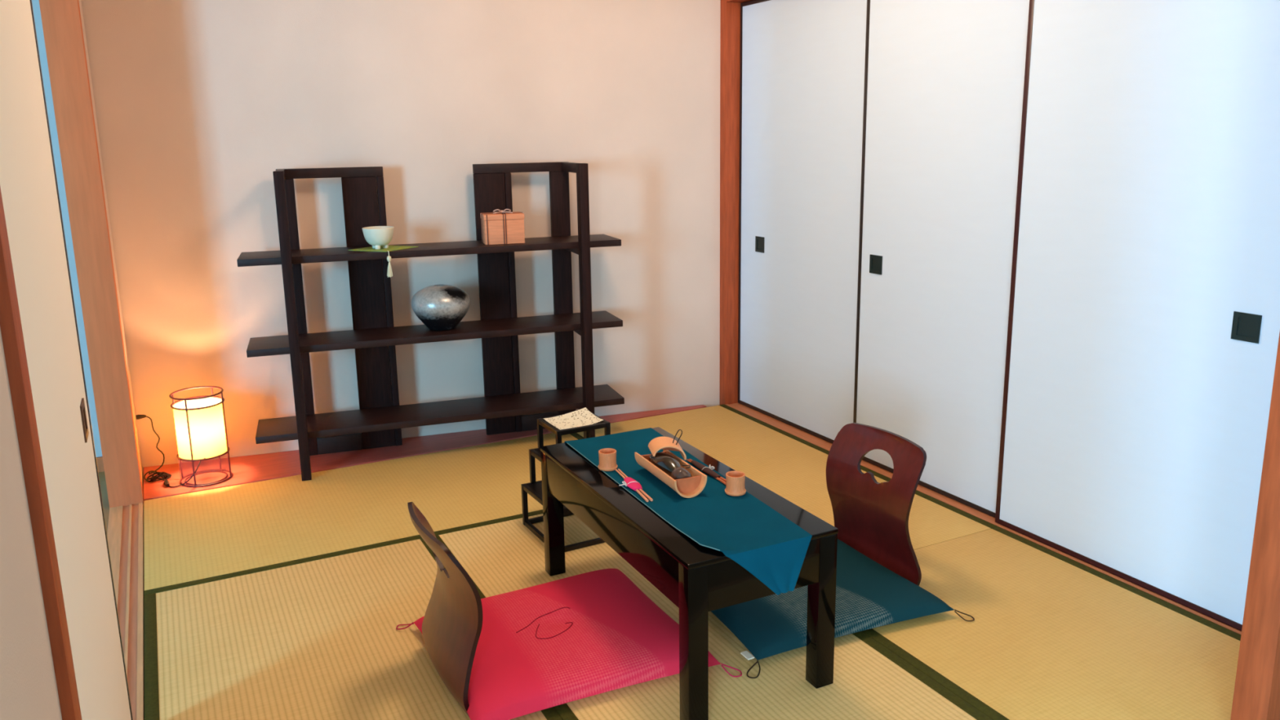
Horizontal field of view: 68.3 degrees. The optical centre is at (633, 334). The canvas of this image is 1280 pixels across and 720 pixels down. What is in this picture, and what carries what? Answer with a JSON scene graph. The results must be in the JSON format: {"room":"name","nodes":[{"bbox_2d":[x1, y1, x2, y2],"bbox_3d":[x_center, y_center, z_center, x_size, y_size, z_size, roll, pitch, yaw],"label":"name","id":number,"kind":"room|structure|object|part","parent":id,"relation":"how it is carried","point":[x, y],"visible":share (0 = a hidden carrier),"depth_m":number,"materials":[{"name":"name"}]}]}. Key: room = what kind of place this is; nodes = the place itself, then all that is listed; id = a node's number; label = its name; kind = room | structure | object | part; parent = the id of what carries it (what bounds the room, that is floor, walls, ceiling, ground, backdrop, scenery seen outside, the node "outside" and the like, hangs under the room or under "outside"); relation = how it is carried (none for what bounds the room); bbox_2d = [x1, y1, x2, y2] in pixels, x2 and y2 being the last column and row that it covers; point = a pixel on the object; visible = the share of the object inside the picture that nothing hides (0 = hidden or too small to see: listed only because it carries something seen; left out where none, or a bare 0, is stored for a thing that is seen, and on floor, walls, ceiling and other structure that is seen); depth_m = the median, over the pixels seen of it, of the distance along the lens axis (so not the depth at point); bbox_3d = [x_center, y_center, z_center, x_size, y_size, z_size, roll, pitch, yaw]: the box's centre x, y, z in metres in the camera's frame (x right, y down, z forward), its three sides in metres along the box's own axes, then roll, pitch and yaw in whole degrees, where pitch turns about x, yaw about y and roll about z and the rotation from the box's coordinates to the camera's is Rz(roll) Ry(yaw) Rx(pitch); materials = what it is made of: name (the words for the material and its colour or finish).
{"room":"japanese tatami room","nodes":[
{"label":"japanese tatami room","id":0,"kind":"room"},
{"bbox_2d":[0,328,62,719],"bbox_3d":[-0.663,0.026,0.852,0.095,2.475,0.498,-7,13,-26],"label":"wall","id":1,"kind":"structure","parent":0,"point":[28,691],"depth_m":1.03,"materials":[{"name":"beige paint"}]},
{"bbox_2d":[0,186,81,719],"bbox_3d":[-0.774,0.156,1.142,0.092,2.105,0.062,-7,13,-26],"label":"trim","id":2,"kind":"structure","parent":1,"relation":"attached to","point":[11,326],"depth_m":1.15,"materials":[{"name":"brown wood"}]},
{"bbox_2d":[0,0,133,719],"bbox_3d":[-0.983,0.070,1.603,0.022,1.980,0.955,-7,13,-26],"label":"door","id":3,"kind":"structure","parent":1,"relation":"in","point":[28,184],"depth_m":1.58,"materials":[{"name":"white paper"}]},
{"bbox_3d":[-1.120,0.174,1.922,0.005,0.076,0.072,-7,13,-26],"label":"recessed handle","id":4,"kind":"part","parent":3,"relation":"part of","materials":[{"name":"brown metal"}]},
{"bbox_2d":[106,502,144,719],"bbox_3d":[-1.375,0.922,2.529,0.115,0.055,2.638,-7,13,-26],"label":"trim","id":5,"kind":"structure","parent":1,"relation":"attached to","point":[125,534],"depth_m":3.00,"materials":[{"name":"brown wood"}]},
{"bbox_2d":[31,0,102,457],"bbox_3d":[-4.032,-0.377,3.039,3.882,2.475,0.117,-7,13,-26],"label":"wall","id":6,"kind":"structure","parent":0,"point":[36,7],"depth_m":3.85,"materials":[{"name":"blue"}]},
{"bbox_2d":[96,456,104,472],"bbox_3d":[-3.983,0.762,3.219,3.882,0.064,0.015,-7,13,-26],"label":"baseboard","id":7,"kind":"structure","parent":6,"relation":"attached to","point":[99,460],"depth_m":4.05,"materials":[{"name":"wood"}]},
{"bbox_2d":[97,471,109,532],"bbox_3d":[-2.284,1.476,-0.029,3.882,0.053,7.483,-7,13,-26],"label":"floor","id":8,"kind":"structure","parent":0,"point":[101,474],"depth_m":3.77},
{"bbox_2d":[79,0,143,493],"bbox_3d":[-2.123,-0.543,3.675,0.113,2.475,0.345,-7,13,-26],"label":"wall","id":9,"kind":"structure","parent":0,"point":[80,1],"depth_m":3.78,"materials":[{"name":"beige paint"}]},
{"bbox_2d":[39,0,143,507],"bbox_3d":[-2.019,-0.504,3.478,0.117,2.475,0.107,-7,13,-26],"label":"trim","id":10,"kind":"structure","parent":9,"relation":"attached to","point":[61,20],"depth_m":3.47,"materials":[{"name":"wood"}]},
{"bbox_2d":[81,0,720,475],"bbox_3d":[-0.845,-0.708,4.353,3.020,2.475,0.120,-5,13,-18],"label":"wall","id":11,"kind":"structure","parent":0,"point":[198,104],"depth_m":4.21,"materials":[{"name":"beige paint"}]},
{"bbox_2d":[143,404,706,500],"bbox_3d":[-0.878,0.499,4.500,2.599,0.054,0.428,-7,13,-26],"label":"trim","id":12,"kind":"structure","parent":11,"relation":"attached to","point":[245,469],"depth_m":4.16,"materials":[{"name":"brown wood"}]},
{"bbox_2d":[135,386,232,487],"bbox_3d":[-1.875,0.423,3.898,0.372,0.376,0.203,-3,12,-10],"label":"lamp","id":13,"kind":"object","parent":12,"relation":"on","point":[200,424],"visible":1,"depth_m":3.85,"materials":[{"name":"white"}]},
{"bbox_2d":[164,480,169,487],"bbox_3d":[-1.918,0.611,3.876,0.021,0.019,0.058,-7,13,-26],"label":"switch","id":14,"kind":"object","parent":13,"relation":"attached to","point":[166,483],"depth_m":3.86,"materials":[{"name":"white plastic"}]},
{"bbox_3d":[-1.930,0.479,3.902,0.285,0.265,0.128,3,12,16],"label":"power cord","id":15,"kind":"part","parent":13,"relation":"part of","materials":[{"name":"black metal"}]},
{"bbox_3d":[-1.792,0.385,3.905,0.186,0.211,0.186,-7,13,-26],"label":"lamp shade","id":16,"kind":"part","parent":13,"relation":"part of","materials":[{"name":"paper"}]},
{"bbox_3d":[-1.792,0.418,3.913,0.203,0.375,0.203,-7,13,-26],"label":"wire frame","id":17,"kind":"part","parent":13,"relation":"part of","materials":[{"name":"black metal"}]},
{"bbox_2d":[236,161,624,480],"bbox_3d":[-0.842,-0.098,4.132,1.590,1.262,0.358,-5,13,-18],"label":"open shelf","id":18,"kind":"object","parent":12,"relation":"on","point":[374,337],"visible":0.95,"depth_m":4.18,"materials":[{"name":"brown wood"}]},
{"bbox_3d":[-1.434,-0.647,3.830,0.030,0.041,0.270,-5,13,-18],"label":"rail","id":19,"kind":"part","parent":18,"relation":"part of","materials":[{"name":"brown wood"}]},
{"bbox_3d":[-1.373,-0.019,3.803,0.038,1.262,0.058,-5,13,-18],"label":"post","id":20,"kind":"part","parent":18,"relation":"part of","materials":[{"name":"black wood"}]},
{"bbox_3d":[-1.295,-0.692,4.031,0.435,0.042,0.030,-5,13,-18],"label":"rail","id":21,"kind":"part","parent":18,"relation":"part of","materials":[{"name":"brown wood"}]},
{"bbox_3d":[-1.326,0.490,4.262,0.192,0.075,0.026,-5,13,-18],"label":"rail","id":22,"kind":"part","parent":18,"relation":"part of","materials":[{"name":"brown wood"}]},
{"bbox_2d":[347,245,417,277],"bbox_3d":[-1.052,-0.317,4.009,0.219,0.108,0.206,5,13,26],"label":"mat","id":23,"kind":"object","parent":18,"relation":"on","point":[389,273],"visible":0.99,"depth_m":3.95,"materials":[{"name":"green fabric"}]},
{"bbox_2d":[362,226,394,249],"bbox_3d":[-1.076,-0.409,3.984,0.131,0.088,0.131,-7,13,-26],"label":"bowl","id":24,"kind":"object","parent":23,"relation":"on","point":[375,236],"visible":1,"depth_m":3.94,"materials":[{"name":"white ceramic"}]},
{"bbox_2d":[411,284,470,330],"bbox_3d":[-0.846,-0.123,4.146,0.253,0.192,0.253,-7,13,-26],"label":"round vase","id":25,"kind":"object","parent":18,"relation":"on","point":[440,307],"visible":1,"depth_m":4.06,"materials":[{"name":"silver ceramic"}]},
{"bbox_2d":[480,208,524,244],"bbox_3d":[-0.575,-0.479,4.142,0.180,0.148,0.132,-4,12,-15],"label":"wooden box","id":26,"kind":"object","parent":18,"relation":"on","point":[501,227],"visible":1,"depth_m":4.09,"materials":[{"name":"brown wood"}]},
{"bbox_3d":[-0.576,-0.520,4.133,0.176,0.024,0.128,-4,12,-15],"label":"lid","id":27,"kind":"part","parent":26,"relation":"part of","materials":[{"name":"brown wood"}]},
{"bbox_3d":[-0.511,-0.760,4.287,0.437,0.042,0.030,-5,13,-18],"label":"rail","id":28,"kind":"part","parent":18,"relation":"part of","materials":[{"name":"brown wood"}]},
{"bbox_3d":[-0.452,0.415,4.547,0.181,0.075,0.026,-5,13,-18],"label":"rail","id":29,"kind":"part","parent":18,"relation":"part of","materials":[{"name":"brown wood"}]},
{"bbox_3d":[-0.274,-0.747,4.209,0.030,0.041,0.270,-5,13,-18],"label":"rail","id":30,"kind":"part","parent":18,"relation":"part of","materials":[{"name":"brown wood"}]},
{"bbox_3d":[-0.212,-0.119,4.182,0.039,1.262,0.058,-5,13,-18],"label":"post","id":31,"kind":"part","parent":18,"relation":"part of","materials":[{"name":"black wood"}]},
{"bbox_2d":[719,0,742,404],"bbox_3d":[0.490,-0.811,4.734,0.132,2.475,0.098,-7,13,-26],"label":"trim","id":32,"kind":"structure","parent":11,"relation":"attached to","point":[730,11],"depth_m":4.70,"materials":[{"name":"brown wood"}]},
{"bbox_2d":[737,0,866,443],"bbox_3d":[0.752,-0.535,4.320,0.022,1.988,0.953,-7,13,-26],"label":"door","id":33,"kind":"structure","parent":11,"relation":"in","point":[802,62],"depth_m":4.29,"materials":[{"name":"white paper"}]},
{"bbox_3d":[0.616,-0.441,4.600,0.005,0.076,0.072,-7,13,-26],"label":"recessed handle","id":34,"kind":"part","parent":33,"relation":"part of","materials":[{"name":"black metal"}]},
{"bbox_2d":[853,0,1029,517],"bbox_3d":[1.130,-0.377,3.536,0.022,1.988,0.835,-7,13,-26],"label":"door","id":35,"kind":"structure","parent":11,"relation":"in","point":[944,79],"depth_m":3.51,"materials":[{"name":"white paper"}]},
{"bbox_3d":[0.984,-0.286,3.834,0.005,0.076,0.072,-7,13,-26],"label":"recessed handle","id":36,"kind":"part","parent":35,"relation":"part of","materials":[{"name":"black metal"}]},
{"bbox_2d":[995,0,1279,631],"bbox_3d":[1.487,-0.226,2.788,0.022,1.988,0.892,-7,13,-26],"label":"door","id":37,"kind":"structure","parent":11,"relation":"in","point":[1144,329],"depth_m":2.76,"materials":[{"name":"white paper"}]},
{"bbox_3d":[1.636,-0.020,2.520,0.005,0.076,0.072,-7,13,-26],"label":"recessed handle","id":38,"kind":"part","parent":37,"relation":"part of","materials":[{"name":"black metal"}]},
{"bbox_2d":[725,402,1241,634],"bbox_3d":[1.138,0.615,3.781,0.128,0.055,2.656,-7,13,-26],"label":"trim","id":39,"kind":"structure","parent":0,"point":[815,440],"depth_m":3.58,"materials":[{"name":"orange wood"}]},
{"bbox_3d":[-0.678,1.311,1.013,8.100,0.105,7.900,-7,13,-26],"label":"floor","id":40,"kind":"structure","parent":0,"visible":0},
{"bbox_2d":[143,537,562,719],"bbox_3d":[-0.670,0.964,2.272,0.899,0.056,1.992,-7,13,-26],"label":"mat","id":41,"kind":"object","parent":40,"relation":"on","point":[320,639],"visible":0.73,"depth_m":2.63,"materials":[{"name":"yellow wicker"}]},
{"bbox_2d":[407,502,482,716],"bbox_3d":[-0.346,0.658,2.473,0.430,0.448,0.386,-7,13,-26],"label":"chair","id":42,"kind":"object","parent":41,"relation":"on","point":[452,623],"visible":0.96,"depth_m":2.32,"materials":[{"name":"red wood"}]},
{"bbox_2d":[143,432,577,595],"bbox_3d":[-0.926,0.661,3.732,1.801,0.056,0.895,-7,13,-26],"label":"mat","id":43,"kind":"object","parent":40,"relation":"on","point":[192,539],"visible":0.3,"depth_m":3.58,"materials":[{"name":"yellow wicker"}]},
{"bbox_2d":[435,513,992,719],"bbox_3d":[0.132,0.866,2.670,0.901,0.056,1.992,-7,13,-26],"label":"mat","id":44,"kind":"object","parent":40,"relation":"on","point":[871,682],"visible":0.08,"depth_m":2.43,"materials":[{"name":"yellow wicker"}]},
{"bbox_2d":[520,412,610,551],"bbox_3d":[-0.215,0.508,3.325,0.275,0.388,0.295,-7,13,-28],"label":"stand","id":45,"kind":"object","parent":44,"relation":"on","point":[534,488],"visible":0.39,"depth_m":3.34,"materials":[{"name":"black wood"}]},
{"bbox_3d":[-0.393,0.613,3.409,0.016,0.154,0.016,-7,13,-28],"label":"post","id":46,"kind":"part","parent":45,"relation":"part of","materials":[{"name":"black wood"}]},
{"bbox_3d":[-0.365,0.472,3.396,0.016,0.124,0.016,-7,13,-28],"label":"post","id":47,"kind":"part","parent":45,"relation":"part of","materials":[{"name":"black wood"}]},
{"bbox_3d":[-0.215,0.425,3.344,0.238,0.016,0.233,-7,13,-28],"label":"rail frame","id":48,"kind":"part","parent":45,"relation":"part of","materials":[{"name":"black wood"}]},
{"bbox_3d":[-0.336,0.353,3.389,0.016,0.108,0.016,-7,13,-28],"label":"post","id":49,"kind":"part","parent":45,"relation":"part of","materials":[{"name":"black wood"}]},
{"bbox_3d":[-0.258,0.382,3.249,0.016,0.108,0.016,-7,13,-28],"label":"post","id":50,"kind":"part","parent":45,"relation":"part of","materials":[{"name":"black wood"}]},
{"bbox_3d":[-0.213,0.622,3.349,0.273,0.154,0.293,-7,13,-28],"label":"rail frame","id":51,"kind":"part","parent":45,"relation":"part of","materials":[{"name":"black wood"}]},
{"bbox_3d":[-0.215,0.313,3.354,0.203,0.016,0.177,-7,13,-28],"label":"rail frame","id":52,"kind":"part","parent":45,"relation":"part of","materials":[{"name":"black"}]},
{"bbox_2d":[543,407,603,430],"bbox_3d":[-0.215,0.299,3.351,0.168,0.026,0.144,-7,13,-28],"label":"paper sheet","id":53,"kind":"object","parent":45,"relation":"on","point":[582,417],"visible":1,"depth_m":3.37,"materials":[{"name":"white paper"}]},
{"bbox_3d":[-0.171,0.332,3.477,0.016,0.108,0.016,-7,13,-28],"label":"post","id":54,"kind":"part","parent":45,"relation":"part of","materials":[{"name":"black wood"}]},
{"bbox_3d":[-0.092,0.360,3.337,0.016,0.108,0.016,-7,13,-28],"label":"post","id":55,"kind":"part","parent":45,"relation":"part of","materials":[{"name":"black wood"}]},
{"bbox_2d":[395,568,742,719],"bbox_3d":[-0.201,0.820,2.573,0.794,0.085,0.692,-7,13,-26],"label":"floor cushion","id":56,"kind":"object","parent":44,"relation":"on","point":[548,645],"visible":0.86,"depth_m":2.46,"materials":[{"name":"pink fabric"}]},
{"bbox_2d":[540,426,838,719],"bbox_3d":[0.107,0.619,2.686,0.423,0.422,0.950,-7,13,-25],"label":"table","id":57,"kind":"object","parent":44,"relation":"on","point":[699,580],"visible":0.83,"depth_m":2.35,"materials":[{"name":"black paint"}]},
{"bbox_3d":[-0.256,0.565,3.005,0.053,0.408,0.047,-7,13,-25],"label":"leg","id":58,"kind":"part","parent":57,"relation":"part of","materials":[{"name":"black paint"}]},
{"bbox_2d":[564,427,812,595],"bbox_3d":[0.119,0.468,2.661,0.331,0.142,0.971,-7,13,-25],"label":"table runner","id":59,"kind":"object","parent":57,"relation":"on","point":[770,546],"visible":0.77,"depth_m":2.39,"materials":[{"name":"teal fabric"}]},
{"bbox_2d":[597,448,617,471],"bbox_3d":[-0.076,0.363,2.751,0.058,0.052,0.058,-7,13,-26],"label":"cup","id":60,"kind":"object","parent":59,"relation":"on","point":[607,456],"visible":1,"depth_m":2.73,"materials":[{"name":"beige wood"}]},
{"bbox_2d":[615,468,653,502],"bbox_3d":[-0.012,0.411,2.611,0.057,0.014,0.260,-5,13,-20],"label":"chopstick","id":61,"kind":"object","parent":59,"relation":"on","point":[630,482],"visible":1,"depth_m":2.60,"materials":[{"name":"brown wood"}]},
{"bbox_3d":[-0.013,0.410,2.612,0.052,0.013,0.028,-10,15,-36],"label":"tied cord","id":62,"kind":"part","parent":61,"relation":"part of","materials":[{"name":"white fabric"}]},
{"bbox_2d":[634,449,706,497],"bbox_3d":[0.100,0.385,2.635,0.097,0.054,0.262,-6,13,-23],"label":"bamboo tray","id":63,"kind":"object","parent":59,"relation":"on","point":[689,487],"visible":0.73,"depth_m":2.55,"materials":[{"name":"beige wood"}]},
{"bbox_2d":[648,429,686,460],"bbox_3d":[0.095,0.311,2.699,0.095,0.075,0.090,-3,12,-8],"label":"bamboo cover","id":64,"kind":"object","parent":63,"relation":"on","point":[658,443],"visible":1,"depth_m":2.69,"materials":[{"name":"brown wood"}]},
{"bbox_2d":[648,452,692,479],"bbox_3d":[0.099,0.371,2.631,0.064,0.067,0.201,-6,13,-23],"label":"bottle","id":65,"kind":"object","parent":63,"relation":"in","point":[667,463],"visible":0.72,"depth_m":2.60,"materials":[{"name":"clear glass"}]},
{"bbox_2d":[686,458,726,484],"bbox_3d":[0.223,0.387,2.705,0.046,0.014,0.240,-7,13,-25],"label":"chopstick","id":66,"kind":"object","parent":59,"relation":"on","point":[708,470],"visible":0.98,"depth_m":2.70,"materials":[{"name":"orange wood"}]},
{"bbox_2d":[724,471,746,496],"bbox_3d":[0.275,0.400,2.546,0.058,0.052,0.058,-7,13,-26],"label":"cup","id":67,"kind":"object","parent":59,"relation":"on","point":[735,486],"visible":1,"depth_m":2.53,"materials":[{"name":"beige wood"}]},
{"bbox_3d":[0.141,0.726,2.212,0.053,0.408,0.047,-7,13,-25],"label":"leg","id":68,"kind":"part","parent":57,"relation":"part of","materials":[{"name":"black paint"}]},
{"bbox_3d":[0.471,0.687,2.370,0.053,0.408,0.047,-7,13,-25],"label":"leg","id":69,"kind":"part","parent":57,"relation":"part of","materials":[{"name":"black paint"}]},
{"bbox_2d":[711,538,974,678],"bbox_3d":[0.517,0.756,2.844,0.740,0.074,0.641,-6,13,-22],"label":"floor cushion","id":70,"kind":"object","parent":44,"relation":"on","point":[869,595],"visible":0.48,"depth_m":2.67,"materials":[{"name":"teal fabric"}]},
{"bbox_2d":[570,404,997,550],"bbox_3d":[0.481,0.594,3.934,0.895,0.056,1.801,-7,13,-26],"label":"mat","id":71,"kind":"object","parent":40,"relation":"on","point":[793,468],"visible":0.33,"depth_m":4.05,"materials":[{"name":"yellow wicker"}]},
{"bbox_2d":[826,422,926,586],"bbox_3d":[0.626,0.549,2.913,0.430,0.448,0.386,-7,13,-28],"label":"chair","id":72,"kind":"object","parent":71,"relation":"on","point":[871,517],"visible":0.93,"depth_m":2.99,"materials":[{"name":"red wood"}]},
{"bbox_2d":[862,526,1240,719],"bbox_3d":[1.138,0.849,2.672,0.895,0.056,1.087,-7,13,-26],"label":"mat","id":73,"kind":"object","parent":40,"relation":"on","point":[1051,635],"visible":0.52,"depth_m":2.58,"materials":[{"name":"yellow wicker"}]},
{"bbox_2d":[1230,332,1279,719],"bbox_3d":[1.422,-0.237,1.932,0.104,2.475,0.076,-7,13,-26],"label":"trim","id":74,"kind":"structure","parent":40,"relation":"on","point":[1256,694],"depth_m":2.08,"materials":[{"name":"brown wood"}]},
{"bbox_3d":[1.099,-1.603,3.315,0.130,0.360,2.650,-7,13,-26],"label":"wall","id":75,"kind":"structure","parent":0,"visible":0},
{"bbox_2d":[726,0,752,2],"bbox_3d":[1.103,-1.394,3.359,0.130,0.068,2.656,-7,13,-26],"label":"trim","id":76,"kind":"structure","parent":75,"relation":"attached to","point":[733,1],"depth_m":4.49,"materials":[{"name":"brown wood"}]}
]}

